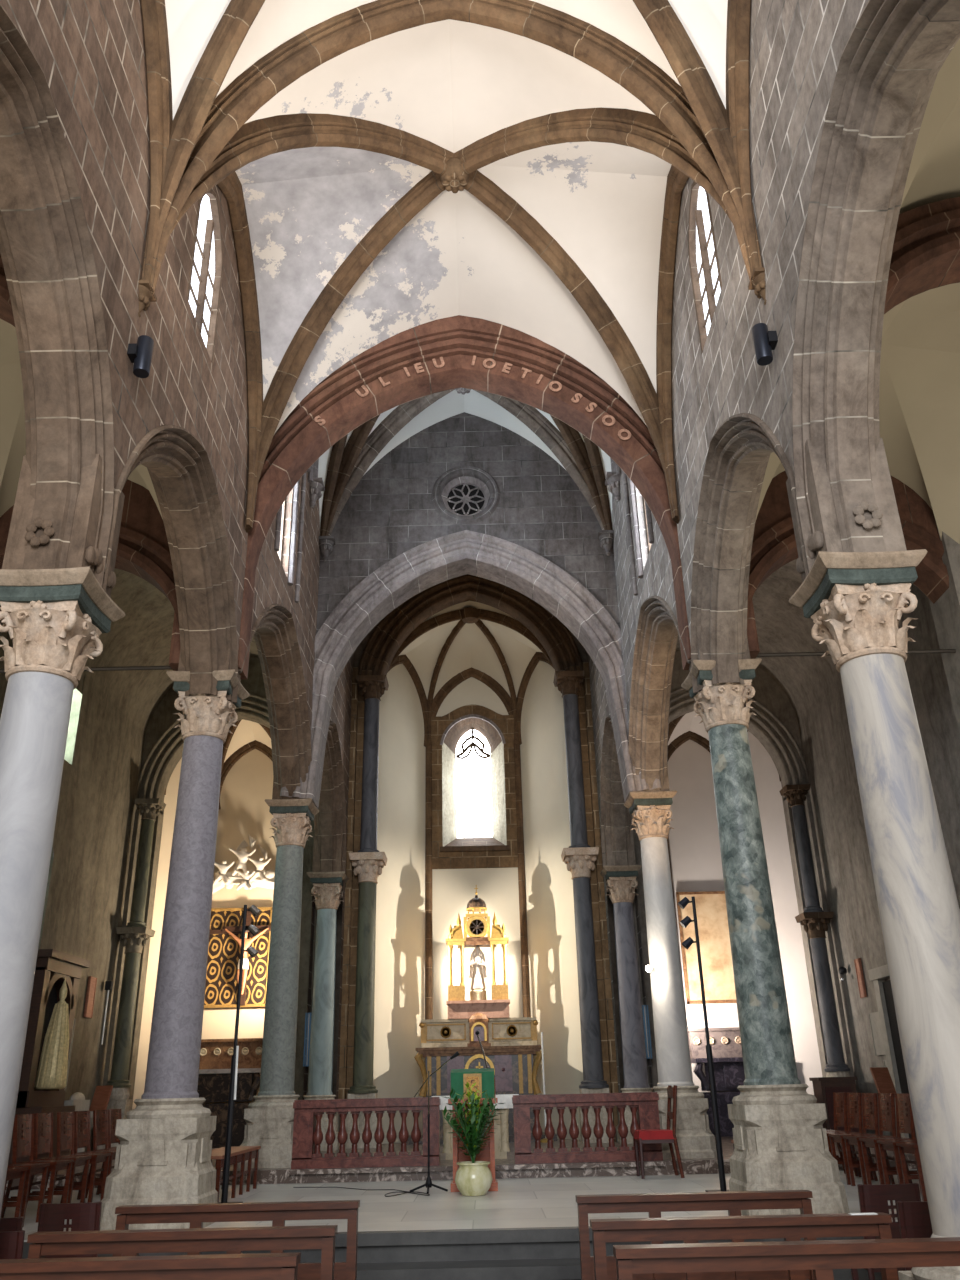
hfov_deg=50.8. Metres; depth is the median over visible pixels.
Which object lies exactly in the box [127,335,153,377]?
wall spotlight
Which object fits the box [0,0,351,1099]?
wall
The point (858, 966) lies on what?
wooden panel
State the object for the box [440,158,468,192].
boss
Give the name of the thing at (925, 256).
trim
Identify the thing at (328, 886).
stone column
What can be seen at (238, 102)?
trim
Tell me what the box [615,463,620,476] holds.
trim
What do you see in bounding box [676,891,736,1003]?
painting
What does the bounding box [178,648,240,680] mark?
trim
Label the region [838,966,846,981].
wall speaker
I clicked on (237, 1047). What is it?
tube
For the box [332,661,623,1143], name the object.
wall
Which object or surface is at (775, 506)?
trim
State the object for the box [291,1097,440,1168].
balustrade
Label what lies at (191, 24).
ceiling
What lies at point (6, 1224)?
chair
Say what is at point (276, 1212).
pew
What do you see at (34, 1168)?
chair
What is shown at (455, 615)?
trim
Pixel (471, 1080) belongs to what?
picture
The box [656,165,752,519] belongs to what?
trim
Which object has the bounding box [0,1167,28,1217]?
chair
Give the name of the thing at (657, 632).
trim
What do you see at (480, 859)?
window surround
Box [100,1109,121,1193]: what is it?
chair
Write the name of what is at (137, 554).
trim
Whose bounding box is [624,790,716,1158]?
stone column
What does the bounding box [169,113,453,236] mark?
trim
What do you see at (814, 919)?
colonnette
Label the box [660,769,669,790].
trim
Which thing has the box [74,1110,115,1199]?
chair
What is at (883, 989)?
surround
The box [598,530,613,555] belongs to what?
corbel
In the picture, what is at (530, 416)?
trim
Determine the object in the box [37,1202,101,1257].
chair
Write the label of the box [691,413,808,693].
trim
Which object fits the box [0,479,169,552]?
trim
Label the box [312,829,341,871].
trim
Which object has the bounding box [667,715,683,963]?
trim
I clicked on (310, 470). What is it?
trim
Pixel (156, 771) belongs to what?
trim
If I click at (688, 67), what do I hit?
trim
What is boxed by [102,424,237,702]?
trim
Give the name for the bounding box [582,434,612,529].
trim
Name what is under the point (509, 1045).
altar
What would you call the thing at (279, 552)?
window
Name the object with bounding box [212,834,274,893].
angel
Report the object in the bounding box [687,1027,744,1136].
altar
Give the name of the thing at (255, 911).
lamp stand
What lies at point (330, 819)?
trim
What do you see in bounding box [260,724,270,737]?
trim
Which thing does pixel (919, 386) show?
ceiling
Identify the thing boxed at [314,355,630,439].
painted inscription
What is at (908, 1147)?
chair
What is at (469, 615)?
boss
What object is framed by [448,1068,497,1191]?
lectern
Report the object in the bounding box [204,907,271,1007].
scroll panel
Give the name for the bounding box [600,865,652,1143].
stone column
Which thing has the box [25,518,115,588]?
trim
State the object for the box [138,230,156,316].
corbel
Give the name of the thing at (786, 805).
trim
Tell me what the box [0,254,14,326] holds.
trim
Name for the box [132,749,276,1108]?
wall
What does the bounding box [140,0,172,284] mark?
trim
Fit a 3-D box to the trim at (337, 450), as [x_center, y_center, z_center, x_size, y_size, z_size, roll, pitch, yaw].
[-2.029,-3.168,15.691,0.218,2.732,2.481,10,-26,-25]
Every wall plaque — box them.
[64,1019,75,1090]
[868,1012,885,1054]
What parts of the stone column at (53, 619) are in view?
impost cornice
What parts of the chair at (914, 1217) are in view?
post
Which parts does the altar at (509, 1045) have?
gilt frame, inlay panel, tabernacle door, gilt door frame, inlay panel, gilt frame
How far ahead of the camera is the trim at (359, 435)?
16.16 m
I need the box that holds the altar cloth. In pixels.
[432,1094,518,1109]
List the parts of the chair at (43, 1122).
post, panel, post, seat, leg, leg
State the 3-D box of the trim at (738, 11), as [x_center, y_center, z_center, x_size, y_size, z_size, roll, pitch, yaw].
[2.030,-4.875,6.514,0.171,3.048,3.808,-1,-24,0]
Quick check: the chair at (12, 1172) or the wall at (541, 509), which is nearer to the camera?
the chair at (12, 1172)
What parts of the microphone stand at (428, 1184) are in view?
leg, leg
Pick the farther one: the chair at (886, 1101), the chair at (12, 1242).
the chair at (886, 1101)
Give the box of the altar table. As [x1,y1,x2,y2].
[442,1108,509,1159]
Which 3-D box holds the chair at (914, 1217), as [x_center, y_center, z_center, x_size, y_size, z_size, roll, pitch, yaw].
[2.655,3.795,5.913,0.420,0.952,0.484,-1,-24,0]
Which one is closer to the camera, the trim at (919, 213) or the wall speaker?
the trim at (919, 213)
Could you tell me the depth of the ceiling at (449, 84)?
10.79 m
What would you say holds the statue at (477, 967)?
on the tabernacle
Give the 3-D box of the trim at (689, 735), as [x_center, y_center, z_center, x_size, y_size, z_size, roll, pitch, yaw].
[4.407,2.593,20.982,1.647,1.502,0.120,-1,-24,0]
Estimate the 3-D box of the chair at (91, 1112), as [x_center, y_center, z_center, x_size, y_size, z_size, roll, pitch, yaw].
[-5.923,7.402,14.933,0.720,0.800,0.720,-1,-24,0]
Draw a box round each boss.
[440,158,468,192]
[455,388,470,394]
[461,607,478,623]
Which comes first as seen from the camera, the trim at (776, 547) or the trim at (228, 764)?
the trim at (776, 547)
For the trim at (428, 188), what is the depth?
11.12 m
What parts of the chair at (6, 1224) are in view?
post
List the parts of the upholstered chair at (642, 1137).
leg, leg, seat, seat frame, post, post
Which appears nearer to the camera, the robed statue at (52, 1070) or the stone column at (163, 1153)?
the stone column at (163, 1153)
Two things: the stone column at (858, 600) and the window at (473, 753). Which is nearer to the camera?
the stone column at (858, 600)
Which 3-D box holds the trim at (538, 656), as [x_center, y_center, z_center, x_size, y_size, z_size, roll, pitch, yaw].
[1.278,1.097,21.344,0.133,1.856,2.071,12,-27,-27]
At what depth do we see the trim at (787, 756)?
19.54 m
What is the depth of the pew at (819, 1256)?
4.12 m
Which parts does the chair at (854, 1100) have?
leg, seat, panel, post, post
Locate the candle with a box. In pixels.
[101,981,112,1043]
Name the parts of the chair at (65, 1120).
post, panel, post, seat, leg, leg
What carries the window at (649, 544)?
in the wall at (797, 47)
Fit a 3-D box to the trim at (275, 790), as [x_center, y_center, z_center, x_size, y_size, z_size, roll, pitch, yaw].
[-2.731,2.191,14.818,0.500,0.480,0.520,-1,-24,0]
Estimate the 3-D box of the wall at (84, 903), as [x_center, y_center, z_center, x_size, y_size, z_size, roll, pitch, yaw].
[-6.678,2.362,14.607,0.500,11.000,8.650,-1,-24,0]
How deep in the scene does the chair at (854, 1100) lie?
11.37 m
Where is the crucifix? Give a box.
[222,908,270,1004]
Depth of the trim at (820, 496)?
6.56 m
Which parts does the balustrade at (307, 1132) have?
rail, rail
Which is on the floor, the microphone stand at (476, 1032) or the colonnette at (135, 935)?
the colonnette at (135, 935)
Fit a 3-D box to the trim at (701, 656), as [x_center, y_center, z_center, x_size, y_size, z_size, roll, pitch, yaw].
[2.442,0.116,10.403,0.500,0.480,0.520,-1,-24,0]
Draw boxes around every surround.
[431,705,517,868]
[868,964,915,1137]
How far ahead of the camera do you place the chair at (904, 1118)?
9.99 m
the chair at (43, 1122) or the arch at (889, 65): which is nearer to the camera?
the arch at (889, 65)
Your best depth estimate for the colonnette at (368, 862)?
17.95 m
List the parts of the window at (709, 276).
pane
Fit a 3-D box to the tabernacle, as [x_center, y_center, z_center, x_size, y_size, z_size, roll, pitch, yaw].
[-0.049,5.831,19.030,1.180,2.430,0.540,-1,-24,0]
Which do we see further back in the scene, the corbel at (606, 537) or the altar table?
the corbel at (606, 537)
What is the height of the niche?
2.730 m
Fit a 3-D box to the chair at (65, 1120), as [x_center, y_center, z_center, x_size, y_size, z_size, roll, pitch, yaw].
[-4.073,5.276,10.308,0.484,0.865,0.420,-1,-24,0]
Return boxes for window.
[187,189,222,363]
[274,473,305,602]
[277,499,285,561]
[431,466,499,524]
[442,728,506,846]
[643,498,651,550]
[688,181,721,353]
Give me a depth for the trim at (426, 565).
15.73 m
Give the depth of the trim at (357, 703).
18.23 m
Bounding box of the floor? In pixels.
[6,1136,916,1189]
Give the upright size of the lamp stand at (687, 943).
2.850 m
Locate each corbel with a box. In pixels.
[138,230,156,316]
[309,458,324,507]
[318,536,334,561]
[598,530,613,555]
[605,458,620,501]
[748,217,765,304]
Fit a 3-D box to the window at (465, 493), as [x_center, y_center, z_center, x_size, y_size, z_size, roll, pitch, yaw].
[-0.232,-2.338,16.576,1.120,1.120,0.250,-1,-24,0]
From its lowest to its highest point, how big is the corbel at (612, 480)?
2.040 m
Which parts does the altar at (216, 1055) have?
panel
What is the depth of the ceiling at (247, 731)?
20.99 m
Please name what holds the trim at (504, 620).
attached to the wall at (399, 1004)
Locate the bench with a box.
[211,1146,260,1201]
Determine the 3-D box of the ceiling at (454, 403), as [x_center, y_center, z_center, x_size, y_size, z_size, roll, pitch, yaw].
[-0.256,-3.760,14.823,4.660,3.000,4.210,-1,-24,0]
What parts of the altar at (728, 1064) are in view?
panel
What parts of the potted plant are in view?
pot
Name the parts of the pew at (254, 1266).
frame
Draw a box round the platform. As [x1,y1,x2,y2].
[4,1169,921,1241]
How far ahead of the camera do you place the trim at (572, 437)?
16.18 m
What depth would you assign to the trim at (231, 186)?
10.92 m
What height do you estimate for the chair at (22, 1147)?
0.865 m
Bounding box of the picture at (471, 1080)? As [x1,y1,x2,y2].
[466,1076,478,1094]
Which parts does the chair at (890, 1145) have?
leg, seat, leg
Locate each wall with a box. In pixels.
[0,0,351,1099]
[0,619,144,1153]
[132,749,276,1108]
[141,656,265,767]
[316,412,619,633]
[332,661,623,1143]
[354,624,586,666]
[589,0,867,1092]
[667,731,821,1094]
[671,650,802,753]
[798,585,959,1135]
[929,523,959,735]
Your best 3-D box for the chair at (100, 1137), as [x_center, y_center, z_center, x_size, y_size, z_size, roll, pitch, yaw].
[-4.067,5.698,11.259,0.484,0.865,0.420,-1,-24,0]
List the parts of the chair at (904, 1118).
leg, leg, seat, post, panel, post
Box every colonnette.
[97,798,165,1149]
[345,675,388,1148]
[553,671,612,1142]
[779,784,849,1076]
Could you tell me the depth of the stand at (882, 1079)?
14.81 m
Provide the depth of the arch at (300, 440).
11.72 m
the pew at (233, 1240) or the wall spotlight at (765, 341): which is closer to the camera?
the pew at (233, 1240)
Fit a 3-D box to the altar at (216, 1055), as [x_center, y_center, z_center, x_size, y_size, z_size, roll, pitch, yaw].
[-4.619,8.060,18.044,1.591,1.765,0.666,-1,-24,0]
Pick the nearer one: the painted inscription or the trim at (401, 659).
the painted inscription
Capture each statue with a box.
[34,977,68,1088]
[468,946,487,989]
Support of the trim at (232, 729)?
attached to the wall at (244, 810)
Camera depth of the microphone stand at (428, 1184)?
10.82 m
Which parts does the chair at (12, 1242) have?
post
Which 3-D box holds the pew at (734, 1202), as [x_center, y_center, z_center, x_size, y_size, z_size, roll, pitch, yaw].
[1.306,3.865,6.051,1.420,0.998,0.690,-1,-24,0]
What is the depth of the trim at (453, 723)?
21.84 m
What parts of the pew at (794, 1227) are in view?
frame, post, rail, post, frame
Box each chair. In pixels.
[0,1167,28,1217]
[0,1217,23,1231]
[0,1230,24,1258]
[2,1114,73,1217]
[4,1163,49,1226]
[26,1112,90,1207]
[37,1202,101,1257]
[46,1111,110,1202]
[70,1111,98,1153]
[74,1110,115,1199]
[85,1109,115,1197]
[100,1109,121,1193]
[634,1085,684,1178]
[826,1092,857,1175]
[826,1093,873,1179]
[828,1093,890,1184]
[843,1093,896,1185]
[851,1183,920,1279]
[859,1093,916,1184]
[877,1137,917,1183]
[896,1142,926,1200]
[896,1201,932,1277]
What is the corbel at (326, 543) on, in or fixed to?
attached to the wall at (541, 509)
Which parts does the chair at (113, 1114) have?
post, panel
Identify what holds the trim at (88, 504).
attached to the wall at (90, 54)
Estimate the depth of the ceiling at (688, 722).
21.04 m
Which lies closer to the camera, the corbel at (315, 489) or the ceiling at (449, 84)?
the ceiling at (449, 84)
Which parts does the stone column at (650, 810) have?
impost cornice, carved panel, carved panel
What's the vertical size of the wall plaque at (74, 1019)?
1.050 m
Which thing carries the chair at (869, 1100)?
on the platform
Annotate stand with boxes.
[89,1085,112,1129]
[218,905,260,1202]
[410,1051,459,1193]
[475,1031,497,1094]
[678,896,728,1191]
[870,1067,895,1135]
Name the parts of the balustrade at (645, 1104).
rail, rail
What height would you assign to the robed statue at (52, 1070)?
1.500 m
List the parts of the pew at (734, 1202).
frame, post, rail, post, frame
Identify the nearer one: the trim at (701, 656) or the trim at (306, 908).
the trim at (701, 656)
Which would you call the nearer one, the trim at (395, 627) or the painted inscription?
the painted inscription
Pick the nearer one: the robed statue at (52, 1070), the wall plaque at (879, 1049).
the robed statue at (52, 1070)
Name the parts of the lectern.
icon frame, panel, panel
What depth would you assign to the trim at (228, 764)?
21.09 m
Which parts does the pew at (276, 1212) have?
frame, post, rail, post, frame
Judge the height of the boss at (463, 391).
0.299 m
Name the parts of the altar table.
leg, leg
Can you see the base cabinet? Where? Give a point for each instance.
(823, 1087)
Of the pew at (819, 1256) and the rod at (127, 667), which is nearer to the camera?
the pew at (819, 1256)
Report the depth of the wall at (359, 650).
20.29 m
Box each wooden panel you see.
[83,976,96,1017]
[854,958,866,997]
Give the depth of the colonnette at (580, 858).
17.99 m
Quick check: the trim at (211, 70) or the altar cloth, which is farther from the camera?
the altar cloth
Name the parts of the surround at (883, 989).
dark door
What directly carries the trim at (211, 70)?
attached to the wall at (90, 54)
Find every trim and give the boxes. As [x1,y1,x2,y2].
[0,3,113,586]
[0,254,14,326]
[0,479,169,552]
[0,526,179,665]
[2,454,124,596]
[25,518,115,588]
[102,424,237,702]
[103,806,316,1109]
[135,693,269,813]
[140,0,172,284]
[141,0,761,292]
[151,172,262,528]
[153,0,264,263]
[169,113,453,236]
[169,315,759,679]
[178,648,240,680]
[219,740,272,808]
[221,720,240,773]
[238,604,311,798]
[245,171,445,532]
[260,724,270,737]
[272,777,280,798]
[280,530,661,808]
[306,463,313,482]
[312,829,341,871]
[314,721,345,871]
[320,434,347,535]
[325,415,379,535]
[328,389,454,535]
[338,667,371,1124]
[358,574,582,675]
[387,654,427,746]
[389,609,461,667]
[425,619,465,1019]
[431,667,512,716]
[440,714,504,744]
[454,107,732,222]
[464,170,679,523]
[472,389,603,529]
[475,619,530,1016]
[478,609,552,664]
[516,652,553,744]
[550,415,607,529]
[570,662,618,1141]
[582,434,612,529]
[601,715,631,865]
[604,823,635,865]
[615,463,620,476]
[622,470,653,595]
[629,596,690,790]
[632,793,853,1091]
[633,0,750,253]
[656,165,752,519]
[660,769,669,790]
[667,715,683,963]
[668,731,709,759]
[669,687,809,801]
[689,628,749,669]
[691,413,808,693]
[726,0,759,276]
[747,516,948,658]
[752,471,939,542]
[786,438,906,580]
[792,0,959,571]
[796,501,882,573]
[884,208,959,313]
[896,197,959,231]
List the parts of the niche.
arched frame, cornice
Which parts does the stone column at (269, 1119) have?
carved panel, carved panel, impost cornice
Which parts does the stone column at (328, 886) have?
impost cornice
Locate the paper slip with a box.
[848,1213,876,1214]
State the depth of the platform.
9.95 m
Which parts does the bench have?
leg, leg, seat, leg, leg, leg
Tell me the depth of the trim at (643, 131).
9.30 m
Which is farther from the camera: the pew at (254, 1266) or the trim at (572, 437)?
the trim at (572, 437)
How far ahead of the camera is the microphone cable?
10.93 m
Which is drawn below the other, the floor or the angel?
the floor
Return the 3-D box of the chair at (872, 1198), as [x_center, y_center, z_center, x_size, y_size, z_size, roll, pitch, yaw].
[2.801,4.238,6.919,0.420,0.952,0.484,-1,-24,0]
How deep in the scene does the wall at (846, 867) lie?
16.62 m
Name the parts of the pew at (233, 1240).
frame, post, rail, post, frame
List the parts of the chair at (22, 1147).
post, panel, post, seat, leg, leg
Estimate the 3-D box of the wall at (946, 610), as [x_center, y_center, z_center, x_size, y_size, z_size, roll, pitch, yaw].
[5.543,-0.539,6.223,1.300,9.000,9.200,-1,-24,0]
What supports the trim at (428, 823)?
attached to the wall at (399, 1004)
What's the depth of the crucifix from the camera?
19.32 m
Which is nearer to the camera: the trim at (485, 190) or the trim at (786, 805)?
the trim at (485, 190)
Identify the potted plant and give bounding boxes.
[440,1082,503,1195]
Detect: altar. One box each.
[197,1038,262,1147]
[406,1013,556,1144]
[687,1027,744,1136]
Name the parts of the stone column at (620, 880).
impost cornice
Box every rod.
[0,666,171,672]
[757,649,955,656]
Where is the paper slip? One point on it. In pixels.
(848, 1213)
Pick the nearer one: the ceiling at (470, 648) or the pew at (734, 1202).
the pew at (734, 1202)
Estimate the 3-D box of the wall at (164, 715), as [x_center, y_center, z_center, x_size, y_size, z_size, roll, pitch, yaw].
[-4.782,1.152,20.055,3.480,4.451,0.450,-1,-24,0]
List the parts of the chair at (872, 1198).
leg, post, seat, panel, post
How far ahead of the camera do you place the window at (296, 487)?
13.70 m
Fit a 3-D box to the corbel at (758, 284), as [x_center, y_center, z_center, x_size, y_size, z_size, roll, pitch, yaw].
[2.132,-3.138,7.811,0.195,1.421,0.195,-1,-24,0]
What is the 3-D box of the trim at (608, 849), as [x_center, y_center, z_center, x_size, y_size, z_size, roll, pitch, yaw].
[2.491,3.743,18.213,0.500,0.780,0.520,-1,-24,0]
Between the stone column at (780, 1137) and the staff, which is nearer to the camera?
the stone column at (780, 1137)
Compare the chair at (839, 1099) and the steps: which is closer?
the steps
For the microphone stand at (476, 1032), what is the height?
0.830 m
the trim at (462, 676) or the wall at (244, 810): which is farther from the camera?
the trim at (462, 676)
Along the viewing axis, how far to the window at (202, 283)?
9.67 m
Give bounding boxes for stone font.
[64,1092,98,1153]
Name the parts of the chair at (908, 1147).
leg, seat, leg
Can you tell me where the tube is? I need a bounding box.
[234,1046,238,1099]
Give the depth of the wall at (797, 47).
7.81 m
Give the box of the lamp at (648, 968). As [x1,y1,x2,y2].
[646,966,652,971]
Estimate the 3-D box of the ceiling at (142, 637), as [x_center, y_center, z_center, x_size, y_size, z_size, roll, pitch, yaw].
[-4.782,-0.523,15.848,3.441,2.000,8.700,-1,-24,0]
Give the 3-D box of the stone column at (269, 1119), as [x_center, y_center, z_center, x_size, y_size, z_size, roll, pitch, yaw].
[-2.677,4.599,13.750,0.804,4.830,0.804,-1,-24,0]
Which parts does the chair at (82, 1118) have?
post, panel, post, seat, leg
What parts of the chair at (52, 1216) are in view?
post, post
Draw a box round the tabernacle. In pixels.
[446,885,509,1018]
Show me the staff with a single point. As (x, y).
(544, 1140)
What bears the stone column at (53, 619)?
on the floor
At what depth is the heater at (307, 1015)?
16.98 m
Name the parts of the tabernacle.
round frame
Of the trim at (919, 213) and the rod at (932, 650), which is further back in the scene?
the rod at (932, 650)
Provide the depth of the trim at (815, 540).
6.42 m
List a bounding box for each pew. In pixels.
[0,1252,300,1279]
[27,1225,337,1279]
[112,1200,359,1279]
[575,1190,815,1279]
[590,1212,898,1279]
[613,1237,959,1279]
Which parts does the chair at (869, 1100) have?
leg, leg, seat, panel, post, post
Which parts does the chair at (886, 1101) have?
leg, leg, seat, panel, post, post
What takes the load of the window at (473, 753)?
in the wall at (399, 1004)
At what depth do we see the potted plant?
10.44 m
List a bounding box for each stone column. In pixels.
[0,566,124,1215]
[100,669,249,1229]
[237,798,318,1168]
[303,871,348,1150]
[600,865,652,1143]
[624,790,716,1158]
[681,658,849,1215]
[789,549,959,1279]
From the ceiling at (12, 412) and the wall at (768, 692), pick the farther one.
the wall at (768, 692)
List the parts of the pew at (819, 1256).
frame, post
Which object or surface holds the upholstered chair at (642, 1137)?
on the platform
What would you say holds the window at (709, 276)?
in the wall at (797, 47)
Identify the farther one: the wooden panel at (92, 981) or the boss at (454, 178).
the wooden panel at (92, 981)
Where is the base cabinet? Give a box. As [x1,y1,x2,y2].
[809,1077,858,1131]
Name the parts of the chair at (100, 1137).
post, panel, post, seat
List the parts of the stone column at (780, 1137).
impost cornice, carved panel, carved panel, carved panel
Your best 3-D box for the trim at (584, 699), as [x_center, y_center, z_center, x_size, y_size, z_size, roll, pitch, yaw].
[2.070,4.465,18.562,0.390,8.500,0.680,-1,-24,0]
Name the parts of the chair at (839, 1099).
post, panel, post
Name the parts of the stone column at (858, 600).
impost cornice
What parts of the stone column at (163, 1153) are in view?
carved panel, carved panel, carved panel, impost cornice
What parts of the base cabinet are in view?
door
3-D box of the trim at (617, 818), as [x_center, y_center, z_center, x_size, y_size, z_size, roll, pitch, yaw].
[2.448,2.311,16.796,0.575,2.209,3.732,-1,-24,0]
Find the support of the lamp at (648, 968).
attached to the stone column at (650, 810)
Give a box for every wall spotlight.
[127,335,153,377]
[752,323,777,365]
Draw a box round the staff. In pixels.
[540,1032,553,1142]
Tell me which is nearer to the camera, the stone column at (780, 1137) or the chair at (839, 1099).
the stone column at (780, 1137)
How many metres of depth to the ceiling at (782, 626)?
18.30 m
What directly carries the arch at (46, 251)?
attached to the wall at (90, 54)
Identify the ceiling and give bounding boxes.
[0,319,162,518]
[76,568,258,734]
[165,0,727,118]
[224,719,271,761]
[235,19,670,434]
[318,389,611,524]
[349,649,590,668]
[400,601,541,698]
[668,711,708,744]
[675,559,913,720]
[755,39,959,543]
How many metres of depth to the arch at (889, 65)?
6.36 m
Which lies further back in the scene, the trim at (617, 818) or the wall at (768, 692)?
the wall at (768, 692)
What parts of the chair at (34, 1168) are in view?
leg, seat, leg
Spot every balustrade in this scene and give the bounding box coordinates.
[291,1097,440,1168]
[512,1092,662,1163]
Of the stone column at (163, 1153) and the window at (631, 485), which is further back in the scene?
the window at (631, 485)
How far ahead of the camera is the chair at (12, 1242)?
5.45 m
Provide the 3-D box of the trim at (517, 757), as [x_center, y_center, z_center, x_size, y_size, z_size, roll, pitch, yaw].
[0.405,4.275,20.090,0.147,10.134,1.876,-16,-28,30]
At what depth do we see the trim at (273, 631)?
14.06 m
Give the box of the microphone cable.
[293,1187,429,1196]
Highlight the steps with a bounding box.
[22,1222,898,1279]
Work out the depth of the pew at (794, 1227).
4.96 m
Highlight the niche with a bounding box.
[8,949,90,1163]
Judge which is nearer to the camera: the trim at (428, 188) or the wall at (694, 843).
the trim at (428, 188)
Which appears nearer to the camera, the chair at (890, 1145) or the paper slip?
the paper slip
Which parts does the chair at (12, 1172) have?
leg, seat, leg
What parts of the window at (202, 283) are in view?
pane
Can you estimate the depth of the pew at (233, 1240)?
4.95 m

